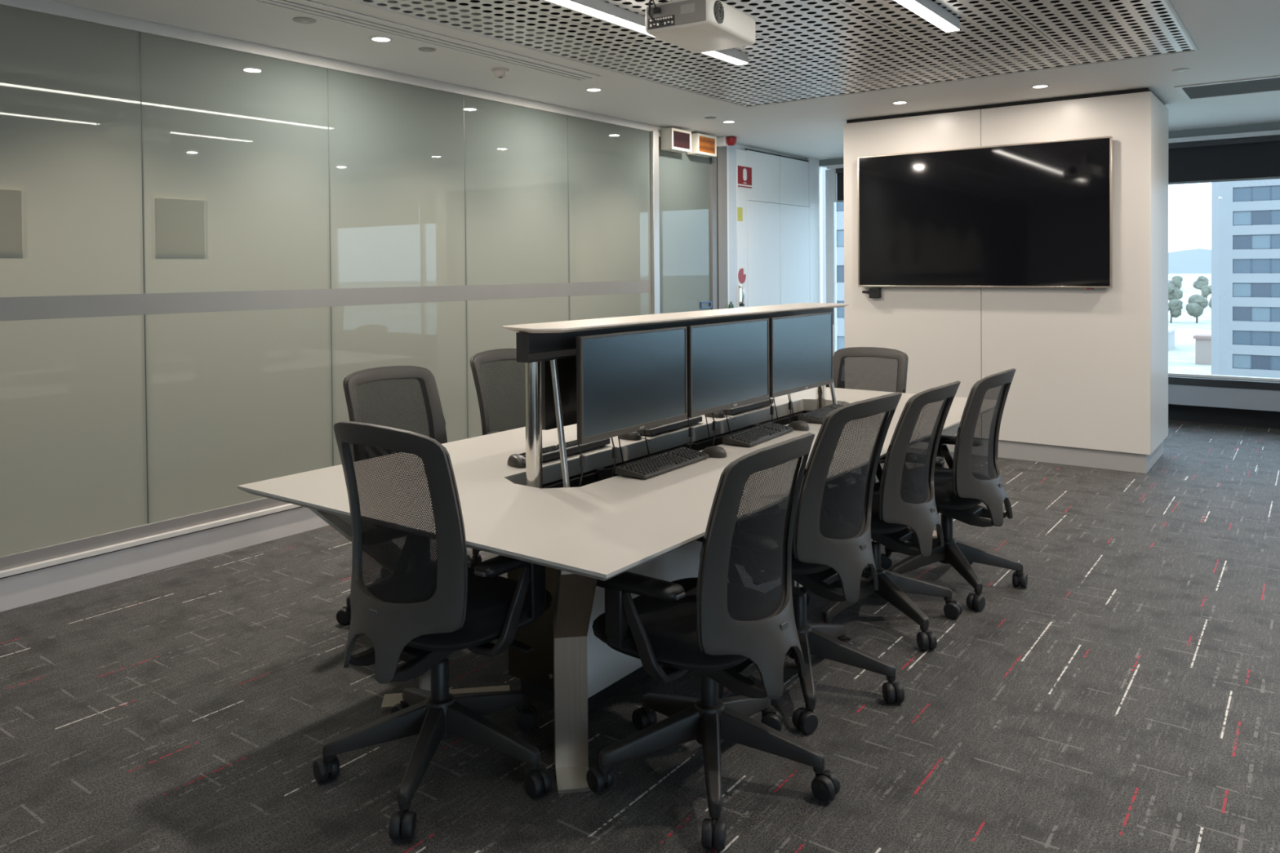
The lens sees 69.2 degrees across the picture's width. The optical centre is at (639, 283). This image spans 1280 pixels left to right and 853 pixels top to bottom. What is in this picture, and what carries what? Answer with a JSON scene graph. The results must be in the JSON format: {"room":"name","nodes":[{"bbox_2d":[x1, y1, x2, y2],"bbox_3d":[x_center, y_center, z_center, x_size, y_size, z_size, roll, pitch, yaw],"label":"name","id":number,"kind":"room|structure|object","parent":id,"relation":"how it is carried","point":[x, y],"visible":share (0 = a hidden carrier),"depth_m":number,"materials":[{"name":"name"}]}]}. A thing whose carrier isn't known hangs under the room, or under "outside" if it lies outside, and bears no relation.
{"room":"office","nodes":[
{"label":"office","id":0,"kind":"room"},
{"bbox_2d":[0,0,693,612],"bbox_3d":[-2.844,0.076,4.058,0.208,2.692,12.160,0,1,36],"label":"wall","id":1,"kind":"structure","parent":0,"point":[233,303],"depth_m":4.88,"materials":[{"name":"glass"}]},
{"bbox_2d":[661,127,691,153],"bbox_3d":[0.317,-1.252,8.113,0.118,0.182,0.305,0,1,36],"label":"sign box","id":2,"kind":"object","parent":1,"relation":"attached to","point":[673,140],"visible":1,"depth_m":8.03,"materials":[{"name":"white plastic"}]},
{"bbox_2d":[658,132,717,313],"bbox_3d":[0.407,0.004,8.420,0.110,2.640,0.960,0,1,36],"label":"door","id":3,"kind":"structure","parent":1,"relation":"in","point":[687,183],"depth_m":8.38,"materials":[{"name":"clear glass"}]},
{"bbox_2d":[687,133,716,157],"bbox_3d":[0.564,-1.259,8.448,0.118,0.182,0.318,0,1,36],"label":"sign box","id":4,"kind":"object","parent":1,"relation":"attached to","point":[704,145],"visible":0.98,"depth_m":8.38,"materials":[{"name":"white plastic"}]},
{"bbox_2d":[716,146,718,309],"bbox_3d":[0.661,-0.032,8.827,0.197,2.692,0.006,0,1,36],"label":"trim","id":5,"kind":"structure","parent":1,"relation":"attached to","point":[717,147],"depth_m":8.76,"materials":[{"name":"grey metal"}]},
{"bbox_2d":[726,146,729,306],"bbox_3d":[0.829,-0.035,8.956,0.035,2.692,0.065,0,1,36],"label":"trim","id":6,"kind":"structure","parent":1,"relation":"attached to","point":[726,146],"depth_m":8.95,"materials":[{"name":"metal"}]},
{"bbox_2d":[141,102,569,491],"bbox_3d":[-4.164,0.070,5.055,0.100,2.692,12.200,0,1,36],"label":"trim","id":7,"kind":"structure","parent":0,"point":[141,102],"depth_m":7.32,"materials":[{"name":"paint"}]},
{"bbox_2d":[0,420,1279,852],"bbox_3d":[1.563,1.490,2.299,12.600,0.150,14.500,0,1,36],"label":"floor","id":8,"kind":"structure","parent":0,"point":[1126,698],"depth_m":3.02,"materials":[{"name":"carpet"}]},
{"bbox_2d":[336,365,471,625],"bbox_3d":[-0.948,0.878,4.022,0.683,1.058,0.697,0,1,41],"label":"chair","id":9,"kind":"object","parent":8,"relation":"on","point":[436,424],"visible":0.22,"depth_m":4.16,"materials":[{"name":"fabric"}]},
{"bbox_2d":[312,421,552,840],"bbox_3d":[-0.573,0.887,2.749,0.665,1.074,0.703,-1,1,-43],"label":"chair","id":10,"kind":"object","parent":8,"relation":"on","point":[419,617],"visible":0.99,"depth_m":2.57,"materials":[{"name":"grey plastic"}]},
{"bbox_2d":[466,348,525,568],"bbox_3d":[-0.484,0.864,4.626,0.706,1.049,0.694,0,1,37],"label":"chair","id":11,"kind":"object","parent":8,"relation":"on","point":[477,360],"visible":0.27,"depth_m":4.69,"materials":[{"name":"fabric"}]},
{"bbox_2d":[237,302,1006,794],"bbox_3d":[0.306,0.761,4.120,1.618,1.268,3.500,0,1,36],"label":"conference table","id":12,"kind":"object","parent":8,"relation":"on","point":[606,527],"visible":0.62,"depth_m":3.13,"materials":[{"name":"laminate"}]},
{"bbox_2d":[506,453,525,467],"bbox_3d":[-0.431,0.661,3.450,0.062,0.038,0.190,-1,1,-39],"label":"mouse","id":13,"kind":"object","parent":12,"relation":"on","point":[517,460],"visible":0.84,"depth_m":3.46,"materials":[{"name":"black plastic"}]},
{"bbox_2d":[519,438,609,462],"bbox_3d":[-0.303,0.657,3.716,0.130,0.038,0.440,0,1,35],"label":"keyboard","id":14,"kind":"object","parent":12,"relation":"on","point":[551,452],"visible":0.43,"depth_m":3.67,"materials":[{"name":"black plastic"}]},
{"bbox_2d":[541,356,649,464],"bbox_3d":[-0.135,0.478,3.678,0.096,0.616,0.658,0,1,36],"label":"monitor","id":15,"kind":"object","parent":12,"relation":"on","point":[566,367],"visible":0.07,"depth_m":3.48,"materials":[{"name":"black plastic"}]},
{"bbox_2d":[576,326,687,487],"bbox_3d":[-0.045,0.481,3.427,0.096,0.616,0.658,0,1,36],"label":"monitor","id":16,"kind":"object","parent":12,"relation":"on","point":[627,382],"visible":0.99,"depth_m":3.35,"materials":[{"name":"black plastic"}]},
{"bbox_2d":[618,431,653,442],"bbox_3d":[-0.008,0.649,3.988,0.190,0.038,0.062,0,1,31],"label":"mouse","id":17,"kind":"object","parent":12,"relation":"on","point":[634,435],"visible":0.58,"depth_m":3.98,"materials":[{"name":"black plastic"}]},
{"bbox_2d":[614,446,709,479],"bbox_3d":[0.089,0.658,3.433,0.130,0.038,0.440,0,1,35],"label":"keyboard","id":18,"kind":"object","parent":12,"relation":"on","point":[662,463],"visible":1,"depth_m":3.38,"materials":[{"name":"black plastic"}]},
{"bbox_2d":[635,415,702,435],"bbox_3d":[0.118,0.645,4.262,0.130,0.038,0.440,0,1,35],"label":"keyboard","id":19,"kind":"object","parent":12,"relation":"on","point":[653,431],"visible":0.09,"depth_m":4.18,"materials":[{"name":"black plastic"}]},
{"bbox_2d":[701,445,726,457],"bbox_3d":[0.252,0.652,3.644,0.190,0.038,0.062,0,1,31],"label":"mouse","id":20,"kind":"object","parent":12,"relation":"on","point":[716,451],"visible":0.83,"depth_m":3.60,"materials":[{"name":"plastic"}]},
{"bbox_2d":[705,409,730,446],"bbox_3d":[0.261,0.466,4.215,0.096,0.616,0.658,0,1,36],"label":"cable","id":21,"kind":"object","parent":12,"relation":"on","point":[725,410],"visible":0.02,"depth_m":4.35,"materials":[{"name":"black plastic"}]},
{"bbox_2d":[704,410,735,419],"bbox_3d":[0.402,0.636,4.562,0.190,0.038,0.062,0,1,36],"label":"mouse","id":22,"kind":"object","parent":12,"relation":"on","point":[719,414],"visible":0.5,"depth_m":4.55,"materials":[{"name":"black plastic"}]},
{"bbox_2d":[686,318,769,448],"bbox_3d":[0.354,0.469,3.969,0.096,0.616,0.658,0,1,36],"label":"monitor","id":23,"kind":"object","parent":12,"relation":"on","point":[728,362],"visible":0.98,"depth_m":3.90,"materials":[{"name":"black plastic"}]},
{"bbox_2d":[720,398,773,414],"bbox_3d":[0.533,0.632,4.826,0.130,0.038,0.440,0,1,36],"label":"keyboard","id":24,"kind":"object","parent":12,"relation":"on","point":[733,411],"visible":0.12,"depth_m":4.75,"materials":[{"name":"black plastic"}]},
{"bbox_2d":[722,421,793,446],"bbox_3d":[0.514,0.646,4.002,0.130,0.038,0.440,0,1,33],"label":"keyboard","id":25,"kind":"object","parent":12,"relation":"on","point":[753,436],"visible":1,"depth_m":3.94,"materials":[{"name":"black plastic"}]},
{"bbox_2d":[773,393,795,421],"bbox_3d":[0.658,0.454,4.755,0.096,0.616,0.658,0,1,36],"label":"cable","id":26,"kind":"object","parent":12,"relation":"on","point":[789,393],"visible":0.02,"depth_m":4.88,"materials":[{"name":"black plastic"}]},
{"bbox_2d":[786,420,809,430],"bbox_3d":[0.686,0.639,4.234,0.190,0.038,0.062,0,1,42],"label":"mouse","id":27,"kind":"object","parent":12,"relation":"on","point":[796,425],"visible":0.94,"depth_m":4.18,"materials":[{"name":"black plastic"}]},
{"bbox_2d":[768,311,833,423],"bbox_3d":[0.756,0.457,4.515,0.096,0.616,0.658,0,1,36],"label":"monitor","id":28,"kind":"object","parent":12,"relation":"on","point":[801,345],"visible":0.99,"depth_m":4.45,"materials":[{"name":"black plastic"}]},
{"bbox_2d":[797,403,844,423],"bbox_3d":[0.922,0.633,4.552,0.130,0.038,0.440,0,1,34],"label":"keyboard","id":29,"kind":"object","parent":12,"relation":"on","point":[818,415],"visible":0.7,"depth_m":4.43,"materials":[{"name":"black plastic"}]},
{"bbox_2d":[586,432,839,850],"bbox_3d":[0.212,0.905,2.697,0.706,1.026,0.664,0,1,40],"label":"chair","id":30,"kind":"object","parent":8,"relation":"on","point":[710,625],"visible":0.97,"depth_m":2.52,"materials":[{"name":"fabric"}]},
{"bbox_2d":[728,301,733,308],"bbox_3d":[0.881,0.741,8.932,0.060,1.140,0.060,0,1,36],"label":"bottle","id":31,"kind":"object","parent":8,"relation":"on","point":[731,304],"visible":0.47,"depth_m":8.91,"materials":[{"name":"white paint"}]},
{"bbox_2d":[744,148,809,306],"bbox_3d":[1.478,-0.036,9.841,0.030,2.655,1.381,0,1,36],"label":"cupboard","id":32,"kind":"object","parent":8,"relation":"on","point":[778,237],"visible":0.65,"depth_m":9.77,"materials":[{"name":"laminate"}]},
{"bbox_2d":[702,391,904,734],"bbox_3d":[0.570,0.871,3.239,0.689,1.071,0.691,0,1,27],"label":"chair","id":33,"kind":"object","parent":8,"relation":"on","point":[826,550],"visible":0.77,"depth_m":3.05,"materials":[{"name":"fabric"}]},
{"bbox_2d":[828,346,908,464],"bbox_3d":[1.261,0.868,5.462,0.694,0.994,0.680,0,1,40],"label":"chair","id":34,"kind":"object","parent":8,"relation":"on","point":[839,356],"visible":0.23,"depth_m":5.67,"materials":[{"name":"fabric"}]},
{"bbox_2d":[791,380,962,649],"bbox_3d":[0.958,0.891,3.853,0.681,0.997,0.698,0,1,38],"label":"chair","id":35,"kind":"object","parent":8,"relation":"on","point":[895,509],"visible":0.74,"depth_m":3.66,"materials":[{"name":"fabric"}]},
{"bbox_2d":[875,368,1027,611],"bbox_3d":[1.411,0.868,4.300,0.680,1.029,0.664,0,1,32],"label":"chair","id":36,"kind":"object","parent":8,"relation":"on","point":[959,491],"visible":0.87,"depth_m":4.11,"materials":[{"name":"fabric"}]},
{"bbox_2d":[843,87,1168,473],"bbox_3d":[2.896,-0.027,7.472,2.270,2.692,0.914,0,1,36],"label":"wall","id":37,"kind":"structure","parent":8,"relation":"on","point":[1089,386],"depth_m":6.85,"materials":[{"name":"paint"}]},
{"bbox_2d":[862,288,881,297],"bbox_3d":[1.898,0.075,7.613,0.157,0.082,0.045,0,1,36],"label":"sensor box","id":38,"kind":"object","parent":37,"relation":"attached to","point":[873,292],"visible":1,"depth_m":7.58,"materials":[{"name":"black plastic"}]},
{"bbox_2d":[857,135,1112,288],"bbox_3d":[2.568,-0.503,7.096,1.888,1.076,0.062,0,1,36],"label":"television","id":39,"kind":"object","parent":37,"relation":"attached to","point":[1036,215],"visible":1,"depth_m":7.01,"materials":[{"name":"black plastic"}]},
{"bbox_2d":[48,0,1279,159],"bbox_3d":[1.523,-1.498,2.229,12.600,0.457,14.450,0,1,36],"label":"ceiling","id":40,"kind":"structure","parent":0,"point":[1233,39],"depth_m":5.56,"materials":[{"name":"paint"}]},
{"bbox_2d":[292,17,316,23],"bbox_3d":[-1.638,-1.285,4.531,0.110,0.008,0.110,0,1,36],"label":"sprinkler","id":41,"kind":"object","parent":40,"relation":"attached to","point":[300,20],"visible":1,"depth_m":4.52,"materials":[{"name":"metal"}]},
{"bbox_2d":[368,35,392,42],"bbox_3d":[-1.371,-1.297,4.912,0.120,0.008,0.120,0,1,36],"label":"recessed light","id":42,"kind":"object","parent":40,"relation":"in","point":[380,38],"visible":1,"depth_m":4.90,"materials":[{"name":"white plastic"}]},
{"bbox_2d":[372,37,390,41],"bbox_3d":[-1.371,-1.295,4.912,0.093,0.003,0.093,0,1,36],"label":"diffuser","id":43,"kind":"object","parent":42,"relation":"attached to","point":[380,39],"depth_m":4.92,"materials":[{"name":"white plastic"}]},
{"bbox_2d":[417,47,435,51],"bbox_3d":[-1.182,-1.299,5.151,0.096,0.006,0.096,0,1,36],"label":"sprinkler","id":44,"kind":"object","parent":40,"relation":"attached to","point":[423,49],"visible":1,"depth_m":5.14,"materials":[{"name":"metal"}]},
{"bbox_2d":[253,0,601,80],"bbox_3d":[-2.692,-1.247,2.728,0.186,0.007,8.006,0,1,36],"label":"ceiling vent","id":45,"kind":"object","parent":40,"relation":"in","point":[308,6],"visible":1,"depth_m":4.83,"materials":[{"name":"metal"}]},
{"bbox_2d":[491,66,509,78],"bbox_3d":[-0.854,-1.288,5.680,0.110,0.052,0.110,0,1,36],"label":"smoke detector","id":46,"kind":"object","parent":40,"relation":"attached to","point":[500,72],"visible":1,"depth_m":5.65,"materials":[{"name":"white plastic"}]},
{"bbox_2d":[585,87,602,91],"bbox_3d":[-0.315,-1.329,6.345,0.120,0.008,0.120,0,1,36],"label":"recessed light","id":47,"kind":"object","parent":40,"relation":"in","point":[593,89],"visible":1,"depth_m":6.33,"materials":[{"name":"white plastic"}]},
{"bbox_2d":[587,88,599,91],"bbox_3d":[-0.315,-1.328,6.345,0.093,0.003,0.093,0,1,36],"label":"diffuser","id":48,"kind":"object","parent":47,"relation":"attached to","point":[588,90],"depth_m":6.36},
{"bbox_2d":[546,0,653,36],"bbox_3d":[-0.094,-1.268,4.301,0.185,0.056,0.794,0,1,36],"label":"strip light","id":49,"kind":"object","parent":40,"relation":"attached to","point":[605,11],"depth_m":4.30,"materials":[{"name":"white plastic"}]},
{"bbox_2d":[644,0,755,53],"bbox_3d":[0.258,-1.160,3.914,0.316,0.253,0.525,0,1,31],"label":"projector","id":50,"kind":"object","parent":40,"relation":"hanging from","point":[695,26],"visible":1,"depth_m":3.79,"materials":[{"name":"white plastic"}]},
{"bbox_2d":[704,116,716,119],"bbox_3d":[0.575,-1.353,7.570,0.100,0.008,0.100,0,1,36],"label":"sprinkler","id":51,"kind":"object","parent":40,"relation":"attached to","point":[706,117],"visible":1,"depth_m":7.55,"materials":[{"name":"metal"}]},
{"bbox_2d":[702,48,747,65],"bbox_3d":[0.525,-1.286,5.141,0.185,0.056,0.386,0,1,36],"label":"strip light","id":52,"kind":"object","parent":40,"relation":"attached to","point":[733,55],"depth_m":5.18,"materials":[{"name":"white plastic"}]},
{"bbox_2d":[721,120,736,123],"bbox_3d":[0.746,-1.362,7.786,0.120,0.008,0.120,0,1,36],"label":"recessed light","id":53,"kind":"object","parent":40,"relation":"in","point":[728,121],"visible":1,"depth_m":7.79,"materials":[{"name":"white plastic"}]},
{"bbox_2d":[891,101,907,104],"bbox_3d":[1.944,-1.358,6.944,0.120,0.008,0.120,0,1,36],"label":"recessed light","id":54,"kind":"object","parent":40,"relation":"in","point":[895,102],"visible":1,"depth_m":6.93,"materials":[{"name":"white plastic"}]},
{"bbox_2d":[894,0,959,31],"bbox_3d":[0.255,-1.247,2.852,0.068,0.056,4.400,0,1,36],"label":"strip light","id":55,"kind":"object","parent":40,"relation":"attached to","point":[928,10],"visible":1,"depth_m":4.35,"materials":[{"name":"white plastic"}]},
{"bbox_2d":[1031,84,1049,88],"bbox_3d":[2.741,-1.355,6.357,0.120,0.008,0.120,0,1,36],"label":"recessed light","id":56,"kind":"object","parent":40,"relation":"in","point":[1041,86],"visible":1,"depth_m":6.34,"materials":[{"name":"white plastic"}]},
{"bbox_2d":[1033,85,1047,88],"bbox_3d":[2.741,-1.353,6.357,0.093,0.003,0.093,0,1,36],"label":"diffuser","id":57,"kind":"object","parent":56,"relation":"attached to","point":[1034,86],"depth_m":6.37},
{"bbox_2d":[1171,67,1190,71],"bbox_3d":[3.416,-1.348,5.863,0.100,0.009,0.100,0,1,36],"label":"sprinkler","id":58,"kind":"object","parent":40,"relation":"attached to","point":[1183,69],"visible":1,"depth_m":5.84,"materials":[{"name":"metal"}]},
{"bbox_2d":[1173,75,1279,100],"bbox_3d":[4.952,-1.361,5.875,2.670,0.008,0.630,0,1,36],"label":"ceiling vent","id":59,"kind":"object","parent":40,"relation":"in","point":[1270,83],"visible":1,"depth_m":6.46,"materials":[{"name":"grey metal"}]},
{"bbox_2d":[717,146,728,309],"bbox_3d":[0.713,-0.033,8.894,0.200,2.692,0.163,0,1,36],"label":"wall pier","id":60,"kind":"object","parent":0,"point":[722,151],"visible":0.21,"depth_m":8.82,"materials":[{"name":"grey paint"}]},
{"bbox_2d":[716,136,736,146],"bbox_3d":[0.806,-1.333,8.700,0.198,0.087,0.101,0,1,9],"label":"fire alarm","id":61,"kind":"object","parent":60,"relation":"attached to","point":[722,141],"visible":0.94,"depth_m":8.67,"materials":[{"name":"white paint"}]},
{"bbox_2d":[736,143,822,302],"bbox_3d":[1.402,-0.055,9.906,0.110,2.692,2.285,0,1,36],"label":"wall","id":62,"kind":"structure","parent":0,"point":[738,146],"depth_m":10.74,"materials":[{"name":"paint"}]},
{"bbox_2d":[728,143,737,307],"bbox_3d":[0.895,-0.037,9.050,0.030,2.692,0.151,0,1,36],"label":"trim","id":63,"kind":"structure","parent":62,"relation":"attached to","point":[731,149],"depth_m":9.03,"materials":[{"name":"white metal"}]},
{"bbox_2d":[736,148,747,307],"bbox_3d":[1.026,-0.039,9.180,0.086,2.570,0.202,0,1,36],"label":"wall panel","id":64,"kind":"object","parent":62,"relation":"attached to","point":[741,155],"visible":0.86,"depth_m":9.17,"materials":[{"name":"paint"}]},
{"bbox_2d":[737,207,742,221],"bbox_3d":[0.985,-0.686,9.140,0.002,0.135,0.100,0,1,36],"label":"notice","id":65,"kind":"object","parent":64,"relation":"attached to","point":[740,210],"visible":1,"depth_m":9.14,"materials":[{"name":"yellow paper"}]},
{"bbox_2d":[737,267,746,284],"bbox_3d":[1.008,-0.076,9.174,0.004,0.165,0.170,0,1,36],"label":"notice","id":66,"kind":"object","parent":64,"relation":"attached to","point":[741,272],"visible":1,"depth_m":9.17,"materials":[{"name":"red paper"}]},
{"bbox_2d":[736,164,752,189],"bbox_3d":[1.039,-1.059,9.210,0.006,0.228,0.300,0,1,36],"label":"fire sign","id":67,"kind":"object","parent":64,"relation":"attached to","point":[744,173],"visible":1,"depth_m":9.21,"materials":[{"name":"red paint"}]},
{"bbox_2d":[818,121,1279,428],"bbox_3d":[6.475,-0.058,7.495,10.860,2.692,0.272,0,1,36],"label":"wall","id":68,"kind":"structure","parent":0,"point":[1242,402],"depth_m":8.34,"materials":[{"name":"grey paint"}]},
{"bbox_2d":[806,157,819,302],"bbox_3d":[1.965,-0.069,10.504,0.028,2.692,0.252,0,1,36],"label":"trim","id":69,"kind":"structure","parent":68,"relation":"attached to","point":[814,193],"depth_m":10.48,"materials":[{"name":"paint"}]},
{"bbox_2d":[825,168,1279,382],"bbox_3d":[5.852,-0.217,7.920,9.230,2.152,0.140,0,1,36],"label":"window","id":70,"kind":"structure","parent":68,"relation":"in","point":[830,175],"depth_m":10.62,"materials":[{"name":"clear glass"}]},
{"bbox_2d":[835,168,844,202],"bbox_3d":[3.085,-1.111,9.885,2.120,0.376,0.065,0,1,36],"label":"roller blind","id":71,"kind":"object","parent":70,"relation":"attached to","point":[840,171],"visible":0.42,"depth_m":10.48,"materials":[{"name":"fabric"}]},
{"bbox_2d":[1168,134,1279,184],"bbox_3d":[4.885,-1.104,8.560,2.270,0.376,0.065,0,1,36],"label":"roller blind","id":72,"kind":"object","parent":70,"relation":"attached to","point":[1258,157],"visible":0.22,"depth_m":8.30,"materials":[{"name":"fabric"}]},
{"label":"outside","id":73,"kind":"structure","parent":0,"visible":0},
{"bbox_2d":[1168,273,1211,374],"bbox_3d":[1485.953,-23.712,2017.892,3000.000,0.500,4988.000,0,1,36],"label":"ground","id":74,"kind":"structure","parent":73,"point":[1181,357],"depth_m":321.63,"materials":[{"name":"white"}]},
{"bbox_2d":[822,167,844,350],"bbox_3d":[18.977,-2.706,115.143,38.000,47.750,18.000,0,1,36],"label":"office tower","id":75,"kind":"structure","parent":74,"relation":"on","point":[840,206],"depth_m":102.00,"materials":[{"name":"white concrete"}]},
{"bbox_2d":[1168,327,1177,350],"bbox_3d":[124.213,13.902,242.966,26.800,5.100,14.800,0,1,36],"label":"building","id":76,"kind":"structure","parent":74,"relation":"on","point":[1171,330],"depth_m":235.71,"materials":[{"name":"white concrete"}]},
{"bbox_2d":[1168,298,1182,323],"bbox_3d":[194.873,9.880,339.786,6.586,8.827,6.199,0,1,36],"label":"tree","id":77,"kind":"object","parent":74,"relation":"on","point":[1175,306],"visible":0.86,"depth_m":337.64,"materials":[{"name":"green plant"}]},
{"bbox_2d":[1168,282,1182,300],"bbox_3d":[259.671,5.603,453.489,9.561,12.566,9.028,0,1,36],"label":"tree","id":78,"kind":"object","parent":74,"relation":"on","point":[1173,293],"visible":0.67,"depth_m":451.25,"materials":[{"name":"green plant"}]},
{"bbox_2d":[1168,278,1182,288],"bbox_3d":[331.564,2.927,575.177,7.367,12.731,10.179,0,1,36],"label":"tree","id":79,"kind":"object","parent":74,"relation":"on","point":[1175,282],"visible":0.66,"depth_m":571.97,"materials":[{"name":"green plant"}]},
{"bbox_2d":[1171,275,1182,284],"bbox_3d":[403.200,0.305,697.351,8.257,12.779,8.411,0,1,36],"label":"tree","id":80,"kind":"object","parent":74,"relation":"on","point":[1180,277],"visible":0.23,"depth_m":694.49,"materials":[{"name":"green plant"}]},
{"bbox_2d":[1186,293,1208,323],"bbox_3d":[201.936,9.037,336.392,6.822,10.500,7.532,0,1,36],"label":"tree","id":81,"kind":"object","parent":74,"relation":"on","point":[1196,305],"visible":1,"depth_m":335.26,"materials":[{"name":"green plant"}]},
{"bbox_2d":[1192,275,1208,289],"bbox_3d":[379.294,1.194,627.672,9.412,13.680,11.449,0,1,36],"label":"tree","id":82,"kind":"object","parent":74,"relation":"on","point":[1202,281],"visible":0.86,"depth_m":624.36,"materials":[{"name":"green plant"}]},
{"bbox_2d":[1192,333,1211,364],"bbox_3d":[121.788,14.126,200.041,3.800,6.100,6.800,0,1,36],"label":"building","id":83,"kind":"structure","parent":74,"relation":"on","point":[1202,341],"depth_m":197.72,"materials":[{"name":"white concrete"}]},
{"bbox_2d":[1200,284,1211,300],"bbox_3d":[309.234,5.687,505.044,6.769,9.889,6.992,0,1,36],"label":"tree","id":84,"kind":"object","parent":74,"relation":"on","point":[1206,291],"visible":0.89,"depth_m":503.53,"materials":[{"name":"green plant"}]},
{"bbox_2d":[1208,297,1211,308],"bbox_3d":[219.885,7.983,350.769,8.549,11.835,9.588,0,1,36],"label":"tree","id":85,"kind":"object","parent":74,"relation":"on","point":[1210,301],"visible":0.04,"depth_m":351.18,"materials":[{"name":"green plant"}]},
{"bbox_2d":[1211,178,1279,377],"bbox_3d":[119.735,-4.459,117.665,78.730,46.000,25.000,0,1,36],"label":"office tower","id":86,"kind":"structure","parent":74,"relation":"on","point":[1246,214],"depth_m":128.72,"materials":[{"name":"concrete"}]},
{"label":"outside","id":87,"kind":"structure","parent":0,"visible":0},
{"bbox_2d":[1168,248,1211,273],"bbox_3d":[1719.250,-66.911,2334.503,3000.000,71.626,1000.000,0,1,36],"label":"hills","id":88,"kind":"structure","parent":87,"point":[1198,260],"depth_m":2195.79,"materials":[{"name":"blue"}]},
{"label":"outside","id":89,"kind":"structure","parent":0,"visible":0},
{"bbox_2d":[1174,328,1211,343],"bbox_3d":[169.770,15.535,272.801,350.000,0.100,60.000,0,1,36],"label":"road","id":90,"kind":"structure","parent":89,"point":[1181,335],"depth_m":282.18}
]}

